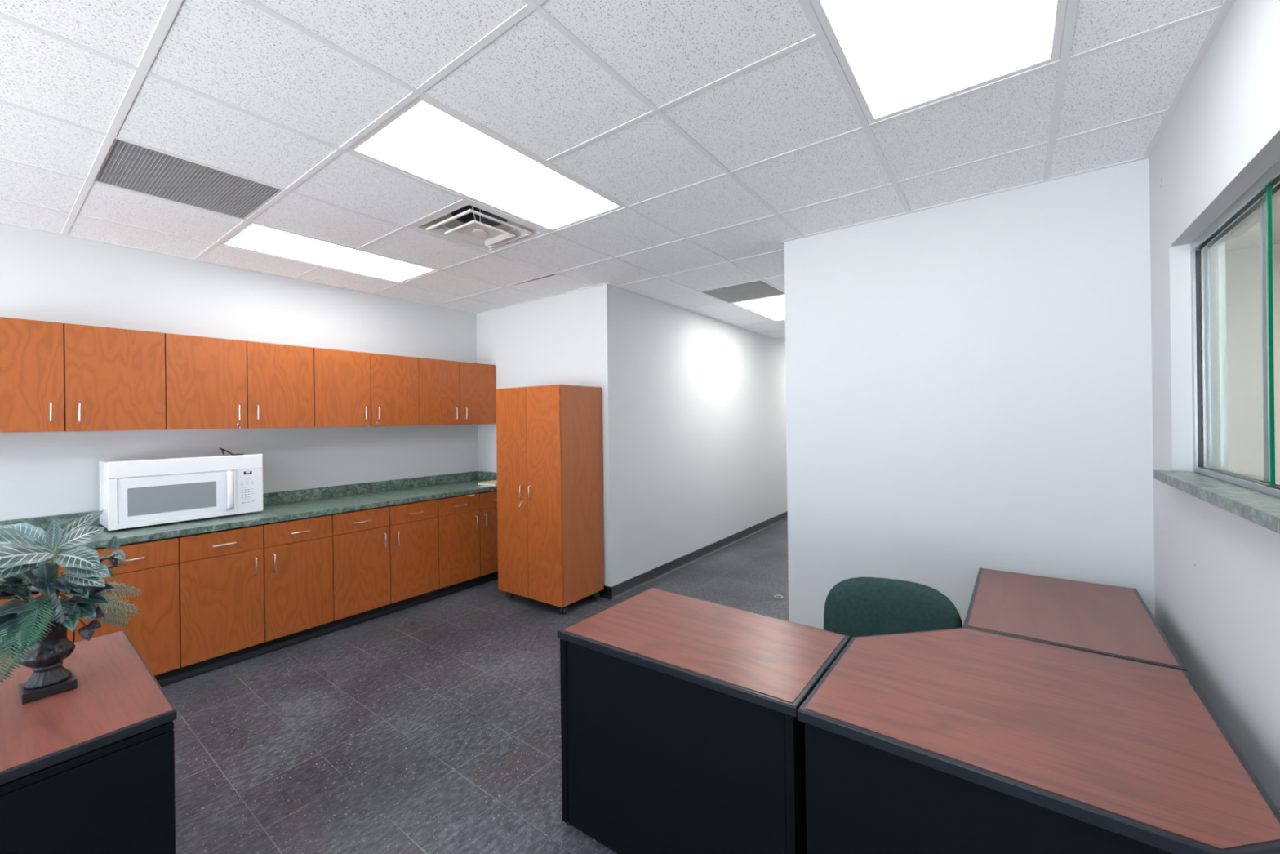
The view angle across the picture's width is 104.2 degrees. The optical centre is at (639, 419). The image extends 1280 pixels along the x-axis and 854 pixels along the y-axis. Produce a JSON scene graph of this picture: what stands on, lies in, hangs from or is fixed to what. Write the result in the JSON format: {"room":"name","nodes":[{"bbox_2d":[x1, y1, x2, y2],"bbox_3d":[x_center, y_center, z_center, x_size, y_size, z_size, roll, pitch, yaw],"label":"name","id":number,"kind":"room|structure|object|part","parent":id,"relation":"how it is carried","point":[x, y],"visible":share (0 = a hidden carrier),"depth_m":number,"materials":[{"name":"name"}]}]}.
{"room":"office","nodes":[
{"label":"office","id":0,"kind":"room"},
{"bbox_2d":[0,223,478,520],"bbox_3d":[-3.553,0.075,3.032,0.100,3.003,6.116,-1,0,37],"label":"wall","id":1,"kind":"structure","parent":0,"point":[45,276],"depth_m":3.59,"materials":[{"name":"paint"}]},
{"bbox_2d":[0,316,165,432],"bbox_3d":[-3.365,-0.239,2.900,0.364,0.613,0.839,-1,0,37],"label":"upper cabinet","id":2,"kind":"object","parent":1,"relation":"attached to","point":[55,376],"visible":1,"depth_m":2.85,"materials":[{"name":"brown wood"}]},
{"bbox_3d":[-3.379,-0.239,2.649,0.018,0.611,0.415,-1,0,37],"label":"door","id":3,"kind":"part","parent":2,"relation":"part of","materials":[{"name":"brown wood"}]},
{"bbox_3d":[-3.262,-0.042,2.759,0.034,0.113,0.008,-1,0,37],"label":"handle","id":4,"kind":"part","parent":2,"relation":"part of","materials":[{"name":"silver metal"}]},
{"bbox_3d":[-3.262,-0.240,2.823,0.001,0.609,0.839,-1,0,37],"label":"frame","id":5,"kind":"part","parent":2,"relation":"part of","materials":[{"name":"brown wood"}]},
{"bbox_3d":[-3.198,-0.043,2.844,0.034,0.113,0.008,-1,0,37],"label":"handle","id":6,"kind":"part","parent":2,"relation":"part of","materials":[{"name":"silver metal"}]},
{"bbox_3d":[-3.128,-0.242,2.986,0.018,0.611,0.415,-1,0,37],"label":"door","id":7,"kind":"part","parent":2,"relation":"part of","materials":[{"name":"brown wood"}]},
{"bbox_2d":[0,471,478,532],"bbox_3d":[-2.737,0.609,4.017,0.020,0.092,3.368,-1,0,37],"label":"backsplash","id":8,"kind":"structure","parent":1,"relation":"attached to","point":[280,497],"depth_m":4.17,"materials":[{"name":"green stone"}]},
{"bbox_2d":[164,333,315,429],"bbox_3d":[-2.863,-0.245,3.574,0.364,0.613,0.839,-1,0,37],"label":"upper cabinet","id":9,"kind":"object","parent":1,"relation":"attached to","point":[211,383],"visible":0.97,"depth_m":3.43,"materials":[{"name":"brown wood"}]},
{"bbox_3d":[-2.760,-0.247,3.497,0.001,0.609,0.839,-1,0,37],"label":"frame","id":10,"kind":"part","parent":9,"relation":"part of","materials":[{"name":"brown wood"}]},
{"bbox_3d":[-2.877,-0.245,3.322,0.018,0.611,0.415,-1,0,37],"label":"door","id":11,"kind":"part","parent":9,"relation":"part of","materials":[{"name":"brown wood"}]},
{"bbox_3d":[-2.760,-0.048,3.433,0.034,0.113,0.008,-1,0,37],"label":"handle","id":12,"kind":"part","parent":9,"relation":"part of","materials":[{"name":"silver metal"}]},
{"bbox_3d":[-2.626,-0.248,3.659,0.018,0.611,0.415,-1,0,37],"label":"door","id":13,"kind":"part","parent":9,"relation":"part of","materials":[{"name":"brown wood"}]},
{"bbox_2d":[313,347,418,426],"bbox_3d":[-2.361,-0.252,4.247,0.364,0.613,0.839,-1,0,37],"label":"upper cabinet","id":14,"kind":"object","parent":1,"relation":"attached to","point":[352,388],"visible":0.97,"depth_m":4.12,"materials":[{"name":"brown wood"}]},
{"bbox_3d":[-2.375,-0.252,3.996,0.018,0.611,0.415,-1,0,37],"label":"door","id":15,"kind":"part","parent":14,"relation":"part of","materials":[{"name":"brown wood"}]},
{"bbox_3d":[-2.124,-0.255,4.333,0.018,0.611,0.415,-1,0,37],"label":"door","id":16,"kind":"part","parent":14,"relation":"part of","materials":[{"name":"brown wood"}]},
{"bbox_2d":[417,357,496,425],"bbox_3d":[-1.859,-0.258,4.921,0.364,0.613,0.839,-1,0,37],"label":"upper cabinet","id":17,"kind":"object","parent":1,"relation":"attached to","point":[451,392],"visible":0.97,"depth_m":4.79,"materials":[{"name":"brown wood"}]},
{"bbox_3d":[-1.873,-0.258,4.670,0.018,0.611,0.415,-1,0,37],"label":"door","id":18,"kind":"part","parent":17,"relation":"part of","materials":[{"name":"brown wood"}]},
{"bbox_3d":[-1.622,-0.261,5.006,0.018,0.611,0.415,-1,0,37],"label":"door","id":19,"kind":"part","parent":17,"relation":"part of","materials":[{"name":"brown wood"}]},
{"bbox_2d":[161,518,788,853],"bbox_3d":[1.000,1.544,3.166,7.212,0.050,11.950,-1,0,37],"label":"floor","id":20,"kind":"structure","parent":0,"point":[433,726],"depth_m":2.49,"materials":[{"name":"carpet"}]},
{"bbox_2d":[0,631,177,853],"bbox_3d":[-2.101,1.190,1.048,0.966,0.737,1.552,-1,0,37],"label":"desk","id":21,"kind":"object","parent":20,"relation":"on","point":[87,768],"visible":1,"depth_m":1.32,"materials":[{"name":"brown wood"}]},
{"bbox_2d":[0,510,141,703],"bbox_3d":[-1.796,0.559,1.501,0.392,0.515,0.430,-1,0,35],"label":"potted plant","id":22,"kind":"object","parent":21,"relation":"on","point":[39,626],"visible":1,"depth_m":1.47,"materials":[{"name":"green plant"}]},
{"bbox_3d":[-1.784,0.531,1.461,0.004,0.131,0.044,-1,0,-4],"label":"stem","id":23,"kind":"part","parent":22,"relation":"part of","materials":[{"name":"green plant"}]},
{"bbox_3d":[-1.785,0.447,1.513,0.005,0.115,0.007,-1,0,35],"label":"stem","id":24,"kind":"part","parent":22,"relation":"part of","materials":[{"name":"green plant"}]},
{"bbox_3d":[-1.747,0.456,1.489,0.016,0.116,0.006,-1,0,20],"label":"stem","id":25,"kind":"part","parent":22,"relation":"part of","materials":[{"name":"green plant"}]},
{"bbox_3d":[-1.764,0.451,1.507,0.005,0.125,0.008,-1,0,35],"label":"stem","id":26,"kind":"part","parent":22,"relation":"part of","materials":[{"name":"green plant"}]},
{"bbox_3d":[-1.749,0.860,0.773,0.020,0.019,1.528,-1,0,35],"label":"rail","id":27,"kind":"part","parent":21,"relation":"part of","materials":[{"name":"black laminate"}]},
{"bbox_3d":[-1.744,1.207,0.772,0.020,0.669,1.528,-1,0,35],"label":"panel","id":28,"kind":"part","parent":21,"relation":"part of","materials":[{"name":"black laminate"}]},
{"bbox_2d":[0,536,180,687],"bbox_3d":[-3.231,1.137,2.813,0.655,0.872,0.840,-1,0,37],"label":"base cabinet","id":29,"kind":"object","parent":20,"relation":"on","point":[152,566],"visible":0.27,"depth_m":2.88,"materials":[{"name":"brown wood"}]},
{"bbox_3d":[-3.133,0.784,2.475,0.018,0.150,0.414,-1,0,37],"label":"drawer","id":30,"kind":"part","parent":29,"relation":"part of","materials":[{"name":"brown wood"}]},
{"bbox_3d":[-3.128,1.174,2.475,0.018,0.622,0.414,-1,0,37],"label":"door","id":31,"kind":"part","parent":29,"relation":"part of","materials":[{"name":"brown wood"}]},
{"bbox_3d":[-2.877,1.171,2.812,0.018,0.622,0.414,-1,0,37],"label":"door","id":32,"kind":"part","parent":29,"relation":"part of","materials":[{"name":"brown wood"}]},
{"bbox_3d":[-2.861,0.786,2.796,0.034,0.008,0.123,-1,0,37],"label":"handle","id":33,"kind":"part","parent":29,"relation":"part of","materials":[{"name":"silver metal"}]},
{"bbox_3d":[-2.882,0.781,2.812,0.018,0.150,0.414,-1,0,37],"label":"drawer","id":34,"kind":"part","parent":29,"relation":"part of","materials":[{"name":"brown wood"}]},
{"bbox_2d":[45,480,497,553],"bbox_3d":[-2.489,0.671,3.833,0.634,0.038,3.368,-1,0,37],"label":"countertop","id":35,"kind":"structure","parent":29,"relation":"on","point":[317,507],"depth_m":3.56,"materials":[{"name":"green stone"}]},
{"bbox_2d":[98,447,262,530],"bbox_3d":[-3.003,0.427,3.299,0.402,0.462,0.752,-1,0,36],"label":"microwave","id":36,"kind":"object","parent":35,"relation":"on","point":[146,491],"visible":1,"depth_m":3.15,"materials":[{"name":"white plastic"}]},
{"bbox_3d":[-2.931,0.494,3.153,0.030,0.299,0.601,-1,0,36],"label":"door","id":37,"kind":"part","parent":36,"relation":"part of","materials":[{"name":"white plastic"}]},
{"bbox_3d":[-2.888,0.444,3.215,0.034,0.401,0.752,-1,0,36],"label":"trim","id":38,"kind":"part","parent":36,"relation":"part of","materials":[{"name":"white plastic"}]},
{"bbox_3d":[-2.748,0.471,3.343,0.044,0.264,0.036,-1,0,36],"label":"handle","id":39,"kind":"part","parent":36,"relation":"part of","materials":[{"name":"white plastic"}]},
{"bbox_3d":[-2.916,0.223,3.532,0.208,0.055,0.072,-1,0,18],"label":"power cord","id":40,"kind":"part","parent":36,"relation":"part of","materials":[{"name":"black rubber"}]},
{"bbox_3d":[-2.701,0.469,3.438,0.002,0.255,0.112,-1,0,36],"label":"control panel","id":41,"kind":"part","parent":36,"relation":"part of","materials":[{"name":"white plastic"}]},
{"bbox_2d":[477,480,497,486],"bbox_3d":[-1.429,0.626,4.913,0.259,0.024,0.204,-1,0,33],"label":"paper pad","id":42,"kind":"object","parent":35,"relation":"on","point":[494,482],"visible":0.7,"depth_m":4.85,"materials":[{"name":"white paper"}]},
{"bbox_2d":[177,514,333,680],"bbox_3d":[-2.729,1.130,3.487,0.655,0.872,0.840,-1,0,37],"label":"base cabinet","id":43,"kind":"object","parent":20,"relation":"on","point":[246,593],"visible":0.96,"depth_m":3.26,"materials":[{"name":"brown wood"}]},
{"bbox_3d":[-2.631,0.778,3.149,0.018,0.150,0.414,-1,0,37],"label":"drawer","id":44,"kind":"part","parent":43,"relation":"part of","materials":[{"name":"brown wood"}]},
{"bbox_3d":[-2.626,1.168,3.149,0.018,0.622,0.414,-1,0,37],"label":"door","id":45,"kind":"part","parent":43,"relation":"part of","materials":[{"name":"brown wood"}]},
{"bbox_3d":[-2.610,0.783,3.133,0.034,0.008,0.123,-1,0,37],"label":"handle","id":46,"kind":"part","parent":43,"relation":"part of","materials":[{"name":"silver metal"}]},
{"bbox_3d":[-2.512,0.961,3.261,0.034,0.120,0.008,-1,0,37],"label":"handle","id":47,"kind":"part","parent":43,"relation":"part of","materials":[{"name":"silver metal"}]},
{"bbox_3d":[-2.450,0.960,3.345,0.034,0.120,0.008,-1,0,37],"label":"handle","id":48,"kind":"part","parent":43,"relation":"part of","materials":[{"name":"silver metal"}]},
{"bbox_3d":[-2.380,0.775,3.486,0.018,0.150,0.414,-1,0,37],"label":"drawer","id":49,"kind":"part","parent":43,"relation":"part of","materials":[{"name":"brown wood"}]},
{"bbox_3d":[-2.375,1.165,3.486,0.018,0.622,0.414,-1,0,37],"label":"door","id":50,"kind":"part","parent":43,"relation":"part of","materials":[{"name":"brown wood"}]},
{"bbox_3d":[-2.359,0.780,3.470,0.034,0.008,0.123,-1,0,37],"label":"handle","id":51,"kind":"part","parent":43,"relation":"part of","materials":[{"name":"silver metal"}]},
{"bbox_2d":[330,498,439,631],"bbox_3d":[-2.227,1.124,4.160,0.655,0.872,0.840,-1,0,37],"label":"base cabinet","id":52,"kind":"object","parent":20,"relation":"on","point":[385,558],"visible":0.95,"depth_m":3.94,"materials":[{"name":"brown wood"}]},
{"bbox_3d":[-2.129,0.772,3.822,0.018,0.150,0.414,-1,0,37],"label":"drawer","id":53,"kind":"part","parent":52,"relation":"part of","materials":[{"name":"brown wood"}]},
{"bbox_3d":[-2.124,1.162,3.822,0.018,0.622,0.414,-1,0,37],"label":"door","id":54,"kind":"part","parent":52,"relation":"part of","materials":[{"name":"brown wood"}]},
{"bbox_3d":[-2.108,0.776,3.807,0.034,0.008,0.123,-1,0,37],"label":"handle","id":55,"kind":"part","parent":52,"relation":"part of","materials":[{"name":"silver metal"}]},
{"bbox_3d":[-1.878,0.768,4.159,0.018,0.150,0.414,-1,0,37],"label":"drawer","id":56,"kind":"part","parent":52,"relation":"part of","materials":[{"name":"brown wood"}]},
{"bbox_3d":[-1.873,1.159,4.159,0.018,0.622,0.414,-1,0,37],"label":"door","id":57,"kind":"part","parent":52,"relation":"part of","materials":[{"name":"brown wood"}]},
{"bbox_2d":[435,489,497,598],"bbox_3d":[-1.725,1.118,4.834,0.655,0.872,0.840,-1,0,37],"label":"base cabinet","id":58,"kind":"object","parent":20,"relation":"on","point":[468,535],"visible":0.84,"depth_m":4.55,"materials":[{"name":"brown wood"}]},
{"bbox_3d":[-1.627,0.765,4.496,0.018,0.150,0.414,-1,0,37],"label":"drawer","id":59,"kind":"part","parent":58,"relation":"part of","materials":[{"name":"brown wood"}]},
{"bbox_3d":[-1.622,1.155,4.496,0.018,0.622,0.414,-1,0,37],"label":"door","id":60,"kind":"part","parent":58,"relation":"part of","materials":[{"name":"brown wood"}]},
{"bbox_3d":[-1.376,0.762,4.833,0.018,0.150,0.414,-1,0,37],"label":"drawer","id":61,"kind":"part","parent":58,"relation":"part of","materials":[{"name":"brown wood"}]},
{"bbox_3d":[-1.371,1.152,4.833,0.018,0.622,0.414,-1,0,37],"label":"door","id":62,"kind":"part","parent":58,"relation":"part of","materials":[{"name":"brown wood"}]},
{"bbox_2d":[495,384,604,613],"bbox_3d":[-0.785,0.634,4.282,0.766,1.814,0.542,-1,0,35],"label":"tall cabinet","id":63,"kind":"object","parent":20,"relation":"on","point":[549,454],"visible":1,"depth_m":4.07,"materials":[{"name":"brown wood"}]},
{"bbox_3d":[-1.074,0.598,4.207,0.379,1.735,0.017,-1,0,35],"label":"door","id":64,"kind":"part","parent":63,"relation":"part of","materials":[{"name":"brown wood"}]},
{"bbox_3d":[-0.975,0.596,4.105,0.008,0.120,0.034,-1,0,35],"label":"handle","id":65,"kind":"part","parent":63,"relation":"part of","materials":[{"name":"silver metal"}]},
{"bbox_3d":[-0.761,0.594,3.985,0.379,1.735,0.017,-1,0,35],"label":"door","id":66,"kind":"part","parent":63,"relation":"part of","materials":[{"name":"brown wood"}]},
{"bbox_2d":[557,586,850,853],"bbox_3d":[0.241,1.160,1.862,0.914,0.737,0.608,-1,0,37],"label":"desk","id":67,"kind":"object","parent":20,"relation":"on","point":[682,732],"visible":0.75,"depth_m":1.66,"materials":[{"name":"brown wood"}]},
{"bbox_3d":[-0.287,1.177,1.886,0.023,0.692,0.003,-1,0,34],"label":"corner post","id":68,"kind":"part","parent":67,"relation":"part of","materials":[{"name":"black laminate"}]},
{"bbox_3d":[-0.105,1.172,2.119,0.026,0.686,0.590,-1,0,38],"label":"panel","id":69,"kind":"part","parent":67,"relation":"part of","materials":[{"name":"black laminate"}]},
{"bbox_3d":[0.076,1.173,1.647,0.834,0.694,0.018,-1,0,35],"label":"modesty panel","id":70,"kind":"part","parent":67,"relation":"part of","materials":[{"name":"black laminate"}]},
{"bbox_3d":[0.587,1.163,1.604,0.024,0.686,0.538,-1,0,38],"label":"panel","id":71,"kind":"part","parent":67,"relation":"part of","materials":[{"name":"black laminate"}]},
{"bbox_2d":[823,577,963,639],"bbox_3d":[1.010,1.106,1.986,0.536,0.824,0.551,-1,0,25],"label":"office chair","id":72,"kind":"object","parent":20,"relation":"on","point":[855,606],"visible":0.23,"depth_m":2.14,"materials":[{"name":"green fabric"}]},
{"bbox_2d":[797,627,1279,853],"bbox_3d":[1.065,1.144,1.447,0.906,0.727,0.896,-1,0,37],"label":"desk","id":73,"kind":"object","parent":20,"relation":"on","point":[957,740],"visible":1,"depth_m":1.24,"materials":[{"name":"brown wood"}]},
{"bbox_3d":[0.765,1.165,1.149,0.751,0.692,0.018,-1,0,37],"label":"modesty panel","id":74,"kind":"part","parent":73,"relation":"part of","materials":[{"name":"black laminate"}]},
{"bbox_2d":[963,568,1187,671],"bbox_3d":[1.746,1.140,2.073,0.604,0.737,0.926,-1,0,37],"label":"desk","id":75,"kind":"object","parent":20,"relation":"on","point":[1111,620],"visible":0.26,"depth_m":1.96,"materials":[{"name":"brown wood"}]},
{"bbox_2d":[475,274,617,586],"bbox_3d":[-0.976,0.043,4.863,1.845,3.003,0.100,-1,0,37],"label":"wall","id":76,"kind":"structure","parent":0,"point":[568,339],"depth_m":4.58,"materials":[{"name":"paint"}]},
{"bbox_2d":[477,471,497,480],"bbox_3d":[-1.482,0.593,5.169,0.614,0.092,0.020,-1,0,37],"label":"backsplash","id":77,"kind":"structure","parent":76,"relation":"attached to","point":[482,475],"depth_m":5.25,"materials":[{"name":"green stone"}]},
{"bbox_2d":[591,585,612,599],"bbox_3d":[-0.729,1.490,4.619,1.223,0.102,0.018,-1,0,37],"label":"baseboard","id":78,"kind":"structure","parent":76,"relation":"attached to","point":[606,593],"depth_m":4.29,"materials":[{"name":"black rubber"}]},
{"bbox_2d":[0,0,1224,341],"bbox_3d":[0.213,-1.183,3.728,5.134,0.015,11.750,-1,0,37],"label":"ceiling","id":79,"kind":"structure","parent":0,"point":[531,86],"depth_m":1.94,"materials":[{"name":"tile"}]},
{"bbox_2d":[94,138,283,219],"bbox_3d":[-2.191,-1.227,2.432,0.586,0.164,0.586,-1,0,37],"label":"ceiling vent","id":80,"kind":"object","parent":79,"relation":"in","point":[128,166],"visible":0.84,"depth_m":2.40,"materials":[{"name":"grey metal"}]},
{"bbox_2d":[220,222,436,283],"bbox_3d":[-2.133,-1.192,3.529,0.586,0.094,1.195,-1,0,37],"label":"ceiling light","id":81,"kind":"object","parent":79,"relation":"attached to","point":[251,237],"visible":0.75,"depth_m":3.44,"materials":[{"name":"white plastic"}]},
{"bbox_2d":[409,200,547,252],"bbox_3d":[-0.974,-1.256,3.045,0.586,0.256,0.586,-1,0,37],"label":"ceiling vent","id":82,"kind":"object","parent":79,"relation":"in","point":[467,223],"visible":0.73,"depth_m":3.08,"materials":[{"name":"white metal"}]},
{"bbox_3d":[-0.973,-1.140,3.045,0.296,0.022,0.296,-1,0,37],"label":"plate","id":83,"kind":"part","parent":82,"relation":"part of","materials":[{"name":"metal"}]},
{"bbox_2d":[346,96,624,231],"bbox_3d":[-0.667,-1.211,2.437,0.586,0.094,1.195,-1,0,37],"label":"ceiling light","id":84,"kind":"object","parent":79,"relation":"attached to","point":[423,140],"visible":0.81,"depth_m":2.30,"materials":[{"name":"white plastic"}]},
{"bbox_2d":[0,0,1222,337],"bbox_3d":[0.213,-1.188,3.728,5.134,0.032,11.750,-1,0,37],"label":"grid","id":85,"kind":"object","parent":79,"relation":"attached to","point":[172,6],"depth_m":1.98,"materials":[{"name":"white metal"}]},
{"bbox_2d":[701,280,784,302],"bbox_3d":[0.972,-1.267,4.636,0.586,0.164,0.586,-1,0,37],"label":"ceiling vent","id":86,"kind":"object","parent":79,"relation":"in","point":[758,289],"visible":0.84,"depth_m":4.63,"materials":[{"name":"grey metal"}]},
{"bbox_2d":[732,294,785,320],"bbox_3d":[1.518,-1.239,5.370,0.586,0.094,1.195,-1,0,37],"label":"ceiling light","id":87,"kind":"object","parent":79,"relation":"attached to","point":[772,308],"visible":0.46,"depth_m":5.25,"materials":[{"name":"white plastic"}]},
{"bbox_2d":[808,0,1067,124],"bbox_3d":[0.799,-1.230,1.344,0.586,0.094,1.195,-1,0,37],"label":"ceiling light","id":88,"kind":"object","parent":79,"relation":"attached to","point":[896,57],"visible":1,"depth_m":1.57,"materials":[{"name":"white plastic"}]},
{"bbox_2d":[613,286,787,583],"bbox_3d":[1.436,0.012,6.641,0.100,3.003,5.634,-1,0,37],"label":"wall","id":89,"kind":"structure","parent":0,"point":[701,440],"depth_m":5.35,"materials":[{"name":"paint"}]},
{"bbox_2d":[611,511,787,599],"bbox_3d":[1.472,1.463,6.565,0.018,0.100,5.734,-1,0,37],"label":"baseboard","id":90,"kind":"structure","parent":89,"relation":"attached to","point":[631,584],"depth_m":5.29,"materials":[{"name":"grey rubber"}]},
{"bbox_2d":[783,158,1155,629],"bbox_3d":[1.700,0.008,2.843,1.716,3.003,0.120,-1,0,37],"label":"wall partition","id":91,"kind":"structure","parent":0,"point":[969,382],"depth_m":2.68,"materials":[{"name":"paint"}]},
{"bbox_2d":[1149,0,1279,810],"bbox_3d":[1.152,0.015,0.545,0.150,3.003,7.750,-1,0,37],"label":"wall","id":92,"kind":"structure","parent":0,"point":[1220,614],"depth_m":1.64,"materials":[{"name":"paint"}]},
{"bbox_2d":[0,0,1234,342],"bbox_3d":[0.213,-1.175,3.728,5.134,0.006,11.750,-1,0,37],"label":"trim","id":93,"kind":"structure","parent":92,"relation":"attached to","point":[1220,16],"depth_m":2.46,"materials":[{"name":"white metal"}]},
{"bbox_2d":[1153,470,1279,533],"bbox_3d":[1.494,0.232,1.044,0.202,0.036,2.356,-1,0,37],"label":"window ledge","id":94,"kind":"object","parent":92,"relation":"attached to","point":[1263,509],"visible":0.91,"depth_m":1.43,"materials":[{"name":"grey stone"}]},
{"bbox_2d":[1190,158,1279,497],"bbox_3d":[1.514,-0.239,1.021,0.053,0.905,2.350,-1,0,37],"label":"window","id":95,"kind":"structure","parent":92,"relation":"in","point":[1267,186],"depth_m":1.74,"materials":[{"name":"metal"}]},
{"bbox_2d":[1225,244,1279,484],"bbox_3d":[4.291,0.101,3.102,1.827,2.750,0.100,-1,0,37],"label":"wall","id":96,"kind":"structure","parent":0,"point":[1242,266],"depth_m":3.26,"materials":[{"name":"paint"}]},
{"bbox_2d":[1225,193,1279,251],"bbox_3d":[1.930,-1.120,-0.046,1.827,0.047,7.750,-1,0,37],"label":"ceiling","id":97,"kind":"structure","parent":0,"point":[1247,235],"depth_m":2.98,"materials":[{"name":"paint"}]}
]}

